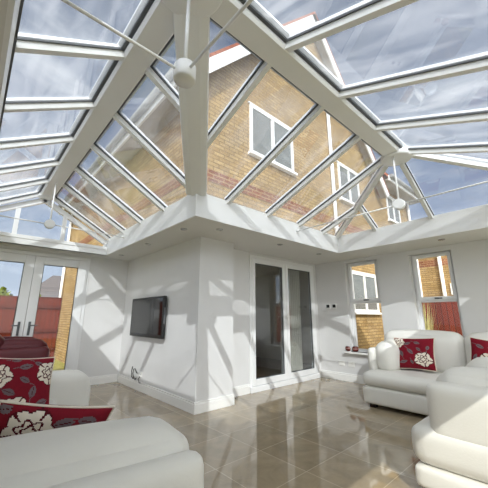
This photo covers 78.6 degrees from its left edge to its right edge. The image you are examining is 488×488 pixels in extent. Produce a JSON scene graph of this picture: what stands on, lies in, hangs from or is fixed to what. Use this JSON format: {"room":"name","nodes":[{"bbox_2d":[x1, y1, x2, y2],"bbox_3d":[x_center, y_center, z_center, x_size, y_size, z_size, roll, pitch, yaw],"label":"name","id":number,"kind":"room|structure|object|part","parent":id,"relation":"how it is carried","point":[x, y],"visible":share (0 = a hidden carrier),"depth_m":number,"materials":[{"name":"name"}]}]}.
{"room":"sunroom","nodes":[
{"label":"sunroom","id":0,"kind":"room"},
{"bbox_2d":[53,359,64,369],"bbox_3d":[-4.895,5.623,17.026,40.000,0.180,54.000,12,-18,-41],"label":"ground","id":1,"kind":"structure","parent":0,"point":[58,365],"depth_m":8.38,"materials":[{"name":"yellow"}]},
{"bbox_2d":[0,286,12,295],"bbox_3d":[-9.195,2.551,10.456,1.759,2.598,1.748,-1,-14,2],"label":"hedge","id":2,"kind":"object","parent":1,"relation":"on","point":[3,291],"visible":0.13,"depth_m":10.79,"materials":[{"name":"green plant"}]},
{"bbox_2d":[0,295,61,356],"bbox_3d":[-8.695,2.296,7.950,6.480,1.970,0.160,12,-18,-41],"label":"fence","id":3,"kind":"object","parent":1,"relation":"on","point":[48,311],"visible":0.59,"depth_m":9.77,"materials":[{"name":"brown wood"}]},
{"bbox_3d":[-8.657,2.378,7.887,6.480,0.100,0.048,12,-18,-41],"label":"rail","id":4,"kind":"part","parent":3,"relation":"part of","materials":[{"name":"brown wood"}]},
{"bbox_3d":[-8.657,1.640,8.068,6.480,0.100,0.048,12,-18,-41],"label":"rail","id":5,"kind":"part","parent":3,"relation":"part of","materials":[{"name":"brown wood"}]},
{"bbox_2d":[40,275,61,297],"bbox_3d":[-15.802,5.313,26.381,6.700,4.870,4.600,12,-18,-41],"label":"house","id":6,"kind":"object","parent":1,"relation":"on","point":[50,287],"visible":0.02,"depth_m":24.77,"materials":[{"name":"grey stone"}]},
{"bbox_2d":[54,11,419,362],"bbox_3d":[-0.060,-0.827,10.968,10.372,9.470,9.130,12,-18,-41],"label":"brick house","id":7,"kind":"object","parent":1,"relation":"on","point":[274,106],"visible":0.43,"depth_m":6.77,"materials":[{"name":"brick"}]},
{"bbox_3d":[0.356,-2.233,6.060,0.565,0.970,0.006,12,-18,-41],"label":"pane","id":8,"kind":"part","parent":7,"relation":"part of","materials":[{"name":"grey glass"}]},
{"bbox_3d":[0.849,-2.127,6.493,0.565,0.970,0.006,12,-18,-41],"label":"pane","id":9,"kind":"part","parent":7,"relation":"part of","materials":[{"name":"grey glass"}]},
{"bbox_3d":[2.725,-1.662,8.124,0.450,0.940,0.006,12,-18,-41],"label":"pane","id":10,"kind":"part","parent":7,"relation":"part of","materials":[{"name":"grey glass"}]},
{"bbox_3d":[3.133,-1.574,8.482,0.450,0.940,0.006,12,-18,-41],"label":"pane","id":11,"kind":"part","parent":7,"relation":"part of","materials":[{"name":"grey glass"}]},
{"bbox_3d":[2.925,1.223,7.604,0.590,0.890,0.006,12,-18,-41],"label":"pane","id":12,"kind":"part","parent":7,"relation":"part of","materials":[{"name":"grey glass"}]},
{"bbox_3d":[3.437,1.333,8.053,0.590,0.890,0.006,12,-18,-41],"label":"pane","id":13,"kind":"part","parent":7,"relation":"part of","materials":[{"name":"glass"}]},
{"bbox_3d":[5.004,-1.205,10.202,0.425,0.780,0.006,12,-18,-41],"label":"pane","id":14,"kind":"part","parent":7,"relation":"part of","materials":[{"name":"grey glass"}]},
{"bbox_3d":[5.394,-1.121,10.544,0.425,0.780,0.006,12,-18,-41],"label":"pane","id":15,"kind":"part","parent":7,"relation":"part of","materials":[{"name":"grey glass"}]},
{"bbox_2d":[422,304,436,329],"bbox_3d":[4.611,2.346,7.692,0.867,1.749,0.828,12,-18,-41],"label":"ornamental grass","id":16,"kind":"object","parent":1,"relation":"on","point":[428,324],"depth_m":7.59,"materials":[{"name":"yellow plant"}]},
{"bbox_2d":[417,256,452,296],"bbox_3d":[7.758,1.976,11.165,2.220,4.120,2.700,12,-18,-41],"label":"brick outbuilding","id":17,"kind":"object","parent":1,"relation":"on","point":[434,275],"visible":0.07,"depth_m":10.79,"materials":[{"name":"brown brick"}]},
{"bbox_2d":[422,302,462,335],"bbox_3d":[6.384,2.080,6.670,0.120,1.780,5.700,12,-18,-41],"label":"fence","id":18,"kind":"object","parent":1,"relation":"on","point":[447,318],"visible":0.02,"depth_m":7.86,"materials":[{"name":"brown wood"}]},
{"bbox_2d":[0,245,128,376],"bbox_3d":[-3.715,1.219,5.066,3.230,2.450,0.250,12,-18,-41],"label":"wall","id":19,"kind":"structure","parent":0,"point":[101,336],"depth_m":5.76,"materials":[{"name":"paint"}]},
{"bbox_2d":[0,248,90,369],"bbox_3d":[-3.631,1.266,4.952,1.760,2.305,0.159,12,-18,-41],"label":"door","id":20,"kind":"structure","parent":19,"relation":"in","point":[34,262],"depth_m":5.19,"materials":[{"name":"white plastic"}]},
{"bbox_3d":[-3.691,1.365,4.801,0.127,0.220,0.058,12,-18,-41],"label":"handle","id":21,"kind":"part","parent":20,"relation":"part of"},
{"bbox_3d":[-3.515,1.403,4.956,0.127,0.220,0.058,12,-18,-41],"label":"handle","id":22,"kind":"part","parent":20,"relation":"part of","materials":[{"name":"grey metal"}]},
{"bbox_2d":[88,374,116,384],"bbox_3d":[-3.539,2.334,4.769,2.960,0.142,0.020,12,-18,-41],"label":"baseboard","id":23,"kind":"structure","parent":19,"relation":"attached to","point":[95,380],"depth_m":5.56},
{"bbox_2d":[118,236,214,401],"bbox_3d":[-1.523,1.259,5.230,0.250,2.450,2.937,12,-18,-41],"label":"wall","id":24,"kind":"structure","parent":0,"point":[180,363],"depth_m":4.49,"materials":[{"name":"paint"}]},
{"bbox_2d":[130,296,166,338],"bbox_3d":[-1.649,1.252,5.118,0.087,0.660,1.258,12,-18,-41],"label":"television","id":25,"kind":"object","parent":24,"relation":"attached to","point":[148,315],"visible":1,"depth_m":4.98,"materials":[{"name":"black plastic"}]},
{"bbox_3d":[-1.241,1.121,4.664,0.025,0.250,0.010,12,-18,-41],"label":"panel","id":26,"kind":"part","parent":25,"relation":"part of","materials":[{"name":"grey plastic"}]},
{"bbox_2d":[117,374,193,413],"bbox_3d":[-1.539,2.337,4.778,0.020,0.142,2.687,12,-18,-41],"label":"baseboard","id":27,"kind":"structure","parent":24,"relation":"attached to","point":[184,404],"depth_m":4.48,"materials":[{"name":"white wood"}]},
{"bbox_3d":[-1.786,2.209,5.060,0.060,0.086,0.146,12,-18,-41],"label":"wall socket","id":28,"kind":"object","parent":24,"relation":"attached to","visible":0},
{"bbox_2d":[131,366,140,382],"bbox_3d":[-1.843,2.227,5.088,0.047,0.221,0.413,11,-17,-37],"label":"power cable","id":29,"kind":"object","parent":28,"relation":"attached to","point":[132,366],"visible":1,"depth_m":5.15,"materials":[{"name":"black plastic"}]},
{"bbox_2d":[0,0,487,264],"bbox_3d":[0.120,-0.466,3.837,6.283,0.440,7.257,12,-18,-41],"label":"ceiling","id":30,"kind":"structure","parent":0,"point":[243,239],"depth_m":4.85,"materials":[{"name":"paint"}]},
{"bbox_2d":[0,0,487,255],"bbox_3d":[-0.082,-0.719,3.981,5.120,1.000,6.367,12,-18,-41],"label":"lantern roof","id":31,"kind":"structure","parent":30,"relation":"attached to","point":[155,25],"depth_m":2.99,"materials":[{"name":"white plastic"}]},
{"bbox_3d":[-3.321,-0.397,5.210,1.843,0.767,0.080,12,-18,-41],"label":"gable frame","id":32,"kind":"part","parent":31,"relation":"part of","materials":[{"name":"white plastic"}]},
{"bbox_2d":[0,183,124,237],"bbox_3d":[-2.729,-0.546,4.572,1.837,0.715,0.074,12,-18,-41],"label":"hub","id":33,"kind":"object","parent":31,"relation":"attached to","point":[49,224],"visible":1,"depth_m":4.41,"materials":[{"name":"white metal"}]},
{"bbox_3d":[-3.135,-0.350,4.147,0.743,0.034,0.036,12,-18,-41],"label":"tie rod","id":34,"kind":"part","parent":33,"relation":"part of","materials":[{"name":"white metal"}]},
{"bbox_3d":[-2.860,-0.621,4.470,0.021,0.619,0.022,12,-18,-41],"label":"drop rod","id":35,"kind":"part","parent":33,"relation":"part of","materials":[{"name":"white metal"}]},
{"bbox_3d":[-2.454,-0.204,4.745,1.094,0.034,0.036,12,-18,-41],"label":"tie rod","id":36,"kind":"part","parent":33,"relation":"part of","materials":[{"name":"white metal"}]},
{"bbox_2d":[61,0,252,88],"bbox_3d":[-0.085,-1.432,0.984,0.805,0.700,1.618,12,-18,-41],"label":"hub","id":37,"kind":"object","parent":31,"relation":"attached to","point":[184,69],"visible":1,"depth_m":1.60,"materials":[{"name":"white metal"}]},
{"bbox_3d":[-0.608,-1.015,1.431,0.743,0.034,0.036,12,-18,-41],"label":"tie rod","id":38,"kind":"part","parent":37,"relation":"part of","materials":[{"name":"white metal"}]},
{"bbox_3d":[-0.333,-1.292,1.755,0.021,0.606,0.022,12,-18,-41],"label":"drop rod","id":39,"kind":"part","parent":37,"relation":"part of","materials":[{"name":"white metal"}]},
{"bbox_3d":[0.189,-1.093,1.112,0.036,0.034,1.556,12,-18,-41],"label":"tie rod","id":40,"kind":"part","parent":37,"relation":"part of","materials":[{"name":"white metal"}]},
{"bbox_2d":[296,157,487,231],"bbox_3d":[1.882,-0.763,3.687,0.074,0.715,3.114,12,-18,-41],"label":"rod","id":41,"kind":"object","parent":31,"relation":"attached to","point":[399,204],"visible":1,"depth_m":3.61,"materials":[{"name":"white metal"}]},
{"bbox_3d":[1.361,-0.343,4.179,0.036,0.034,1.558,12,-18,-41],"label":"tie rod","id":42,"kind":"part","parent":41,"relation":"part of","materials":[{"name":"white metal"}]},
{"bbox_3d":[1.883,-0.810,3.698,0.021,0.619,0.022,12,-18,-41],"label":"drop rod","id":43,"kind":"part","parent":41,"relation":"part of","materials":[{"name":"white metal"}]},
{"bbox_3d":[2.404,-0.617,3.057,0.036,0.034,1.556,12,-18,-41],"label":"tie rod","id":44,"kind":"part","parent":41,"relation":"part of","materials":[{"name":"white metal"}]},
{"bbox_2d":[89,356,427,487],"bbox_3d":[0.094,2.315,4.182,7.580,0.100,8.770,12,-18,-41],"label":"floor","id":45,"kind":"structure","parent":0,"point":[321,432],"depth_m":3.15,"materials":[{"name":"tile"}]},
{"bbox_2d":[0,335,49,358],"bbox_3d":[-3.307,1.746,4.189,0.920,1.010,1.034,12,-18,-41],"label":"leather armchair","id":46,"kind":"object","parent":45,"relation":"on","point":[19,347],"visible":0.37,"depth_m":4.00,"materials":[{"name":"red leather"}]},
{"bbox_2d":[0,335,4,346],"bbox_3d":[-3.474,1.516,4.090,0.358,0.610,0.890,12,-18,-41],"label":"cushion","id":47,"kind":"object","parent":46,"relation":"on","point":[2,339],"depth_m":3.90,"materials":[{"name":"red fabric"}]},
{"bbox_2d":[3,336,35,338],"bbox_3d":[-3.548,1.651,4.432,0.850,0.530,0.240,12,-18,-41],"label":"pillow","id":48,"kind":"object","parent":46,"relation":"on","point":[9,337],"depth_m":4.54,"materials":[{"name":"red fabric"}]},
{"bbox_3d":[-3.031,1.586,3.874,0.830,0.450,0.154,12,-18,-41],"label":"armrest","id":49,"kind":"part","parent":46,"relation":"part of","materials":[{"name":"red leather"}]},
{"bbox_2d":[0,369,203,487],"bbox_3d":[-1.470,1.241,2.021,1.260,0.960,2.720,10,-17,-36],"label":"leather sofa","id":50,"kind":"object","parent":45,"relation":"on","point":[147,451],"visible":0.7,"depth_m":1.24,"materials":[{"name":"white leather"}]},
{"bbox_2d":[0,357,54,403],"bbox_3d":[-2.028,1.289,2.660,0.263,0.580,0.640,-11,-17,37],"label":"cushion","id":51,"kind":"object","parent":50,"relation":"on","point":[28,380],"visible":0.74,"depth_m":2.69,"materials":[{"name":"red fabric"}]},
{"bbox_2d":[50,398,56,404],"bbox_3d":[-1.986,1.483,2.401,0.930,0.158,1.334,10,-17,-36],"label":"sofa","id":52,"kind":"object","parent":50,"relation":"on","point":[53,401],"depth_m":2.96,"materials":[{"name":"white leather"}]},
{"bbox_2d":[0,400,114,437],"bbox_3d":[-1.084,1.086,1.618,0.650,0.552,0.258,11,-17,-37],"label":"cushion","id":53,"kind":"object","parent":50,"relation":"on","point":[16,418],"visible":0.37,"depth_m":1.54,"materials":[{"name":"red fabric"}]},
{"bbox_3d":[-2.220,1.592,2.973,1.240,0.604,0.206,10,-17,-36],"label":"armrest","id":54,"kind":"part","parent":50,"relation":"part of","materials":[{"name":"white leather"}]},
{"bbox_3d":[-0.688,1.130,1.000,1.240,0.567,0.154,10,-17,-36],"label":"armrest","id":55,"kind":"part","parent":50,"relation":"part of","materials":[{"name":"white leather"}]},
{"bbox_2d":[363,329,487,415],"bbox_3d":[2.788,1.641,3.780,1.080,1.020,2.294,12,-18,-41],"label":"leather sofa","id":56,"kind":"object","parent":45,"relation":"on","point":[388,385],"visible":0.66,"depth_m":4.03,"materials":[{"name":"white leather"}]},
{"bbox_3d":[2.160,1.800,4.641,0.800,0.400,0.154,12,-18,-41],"label":"armrest","id":57,"kind":"part","parent":56,"relation":"part of","materials":[{"name":"white leather"}]},
{"bbox_2d":[375,339,399,369],"bbox_3d":[2.282,1.703,4.542,0.820,0.480,0.340,12,-18,-41],"label":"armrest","id":58,"kind":"object","parent":56,"relation":"on","point":[387,354],"depth_m":4.28,"materials":[{"name":"white leather"}]},
{"bbox_2d":[363,369,441,394],"bbox_3d":[2.409,1.879,4.146,1.070,0.218,1.124,12,-18,-41],"label":"seat cushion","id":59,"kind":"object","parent":56,"relation":"on","point":[389,381],"depth_m":3.92,"materials":[{"name":"white leather"}]},
{"bbox_2d":[394,337,436,371],"bbox_3d":[2.421,1.560,4.249,0.228,0.448,0.564,13,-19,-43],"label":"cushion","id":60,"kind":"object","parent":56,"relation":"on","point":[418,353],"visible":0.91,"depth_m":4.17,"materials":[{"name":"red fabric"}]},
{"bbox_2d":[384,329,466,372],"bbox_3d":[2.641,1.586,4.399,0.398,0.620,1.080,12,-18,-41],"label":"cushion","id":61,"kind":"object","parent":56,"relation":"on","point":[450,348],"depth_m":4.08,"materials":[{"name":"white leather"}]},
{"bbox_2d":[464,332,487,363],"bbox_3d":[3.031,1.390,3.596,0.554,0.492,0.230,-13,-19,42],"label":"cushion","id":62,"kind":"object","parent":56,"relation":"on","point":[479,347],"visible":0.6,"depth_m":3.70,"materials":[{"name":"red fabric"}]},
{"bbox_2d":[411,357,487,487],"bbox_3d":[2.104,1.300,2.325,1.520,0.990,1.080,12,-18,-41],"label":"leather sofa","id":63,"kind":"object","parent":45,"relation":"on","point":[450,444],"visible":1,"depth_m":2.02,"materials":[{"name":"white leather"}]},
{"bbox_2d":[411,416,487,482],"bbox_3d":[1.822,1.413,2.042,0.754,0.283,1.070,12,-18,-41],"label":"seat cushion","id":64,"kind":"object","parent":63,"relation":"on","point":[454,455],"depth_m":1.99,"materials":[{"name":"white leather"}]},
{"bbox_3d":[1.680,1.135,1.881,0.219,0.380,0.910,12,-18,-41],"label":"armrest","id":65,"kind":"part","parent":63,"relation":"part of","materials":[{"name":"white leather"}]},
{"bbox_2d":[436,367,487,387],"bbox_3d":[1.835,1.097,2.020,0.320,0.460,0.930,12,-18,-41],"label":"pillow","id":66,"kind":"object","parent":63,"relation":"on","point":[469,376],"depth_m":2.16,"materials":[{"name":"white leather"}]},
{"bbox_2d":[465,357,487,367],"bbox_3d":[2.473,1.234,2.580,0.320,0.460,0.930,12,-18,-41],"label":"pillow","id":67,"kind":"object","parent":63,"relation":"on","point":[479,361],"depth_m":2.79,"materials":[{"name":"white leather"}]},
{"bbox_2d":[211,239,320,398],"bbox_3d":[0.536,1.303,5.410,3.053,2.450,0.450,12,-18,-41],"label":"wall","id":68,"kind":"structure","parent":0,"point":[230,368],"depth_m":4.60,"materials":[{"name":"paint"}]},
{"bbox_2d":[193,394,233,414],"bbox_3d":[-0.390,2.150,4.014,0.671,0.142,0.020,12,-18,-41],"label":"baseboard","id":69,"kind":"structure","parent":68,"relation":"attached to","point":[207,405],"depth_m":3.98,"materials":[{"name":"white wood"}]},
{"bbox_2d":[233,370,321,396],"bbox_3d":[0.623,2.469,5.319,2.672,0.142,0.020,12,-18,-41],"label":"baseboard","id":70,"kind":"structure","parent":68,"relation":"attached to","point":[244,389],"depth_m":4.74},
{"bbox_2d":[249,254,319,393],"bbox_3d":[0.814,1.461,5.751,1.936,2.305,0.159,12,-18,-41],"label":"door","id":71,"kind":"structure","parent":68,"relation":"in","point":[287,377],"depth_m":5.63,"materials":[{"name":"white plastic"}]},
{"bbox_2d":[255,264,278,276],"bbox_3d":[-0.424,0.499,7.696,4.550,0.100,3.850,12,-18,-41],"label":"ceiling","id":72,"kind":"structure","parent":0,"point":[260,270],"depth_m":8.55,"materials":[{"name":"paint"}]},
{"bbox_2d":[255,271,311,363],"bbox_3d":[1.227,2.116,8.836,0.100,2.500,3.850,12,-18,-41],"label":"wall","id":73,"kind":"structure","parent":0,"point":[268,345],"depth_m":9.12,"materials":[{"name":"paint"}]},
{"bbox_2d":[315,239,487,375],"bbox_3d":[3.294,1.163,4.838,0.250,2.450,5.020,12,-18,-41],"label":"wall","id":74,"kind":"structure","parent":0,"point":[399,306],"depth_m":5.40,"materials":[{"name":"paint"}]},
{"bbox_2d":[322,370,366,384],"bbox_3d":[3.245,2.249,4.421,0.020,0.142,4.867,12,-18,-41],"label":"baseboard","id":75,"kind":"structure","parent":74,"relation":"attached to","point":[354,378],"depth_m":5.81,"materials":[{"name":"white wood"}]},
{"bbox_2d":[348,362,354,366],"bbox_3d":[2.069,2.323,5.747,0.014,0.086,0.130,12,-18,-41],"label":"wall socket","id":76,"kind":"object","parent":74,"relation":"attached to","point":[350,364],"visible":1,"depth_m":5.74,"materials":[{"name":"white plastic"}]},
{"bbox_2d":[344,260,383,354],"bbox_3d":[2.340,1.216,5.805,0.250,1.772,0.870,12,-18,-41],"label":"window","id":77,"kind":"structure","parent":74,"relation":"in","point":[353,301],"depth_m":5.93,"materials":[{"name":"white plastic"}]},
{"bbox_2d":[352,346,358,351],"bbox_3d":[2.157,2.036,5.774,0.124,0.098,0.124,12,-18,-41],"label":"ceramic pot","id":78,"kind":"object","parent":77,"relation":"on","point":[354,348],"visible":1,"depth_m":5.73,"materials":[{"name":"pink ceramic"}]},
{"bbox_3d":[2.314,2.055,5.575,0.180,0.032,0.870,12,-18,-41],"label":"sill","id":79,"kind":"part","parent":77,"relation":"part of","materials":[{"name":"white plastic"}]},
{"bbox_3d":[2.390,0.750,5.938,0.050,0.775,0.610,12,-18,-41],"label":"opening sash","id":80,"kind":"part","parent":77,"relation":"part of","materials":[{"name":"white plastic"}]},
{"bbox_2d":[411,251,464,338],"bbox_3d":[3.178,1.005,4.901,0.250,1.752,0.700,12,-18,-41],"label":"window","id":81,"kind":"structure","parent":74,"relation":"in","point":[454,298],"depth_m":5.04,"materials":[{"name":"white plastic"}]},
{"bbox_3d":[3.215,0.553,5.046,0.050,0.775,0.580,12,-18,-41],"label":"opening sash","id":82,"kind":"part","parent":81,"relation":"part of","materials":[{"name":"white plastic"}]},
{"bbox_3d":[-0.428,1.745,7.319,4.450,2.500,3.950,12,-18,-41],"label":"wall","id":83,"kind":"structure","parent":0,"visible":0},
{"bbox_2d":[278,268,302,372],"bbox_3d":[0.992,1.587,6.316,0.660,2.270,0.066,12,-18,-41],"label":"curtain","id":84,"kind":"object","parent":83,"relation":"hanging from","point":[293,275],"visible":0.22,"depth_m":6.35,"materials":[{"name":"fabric"}]}
]}

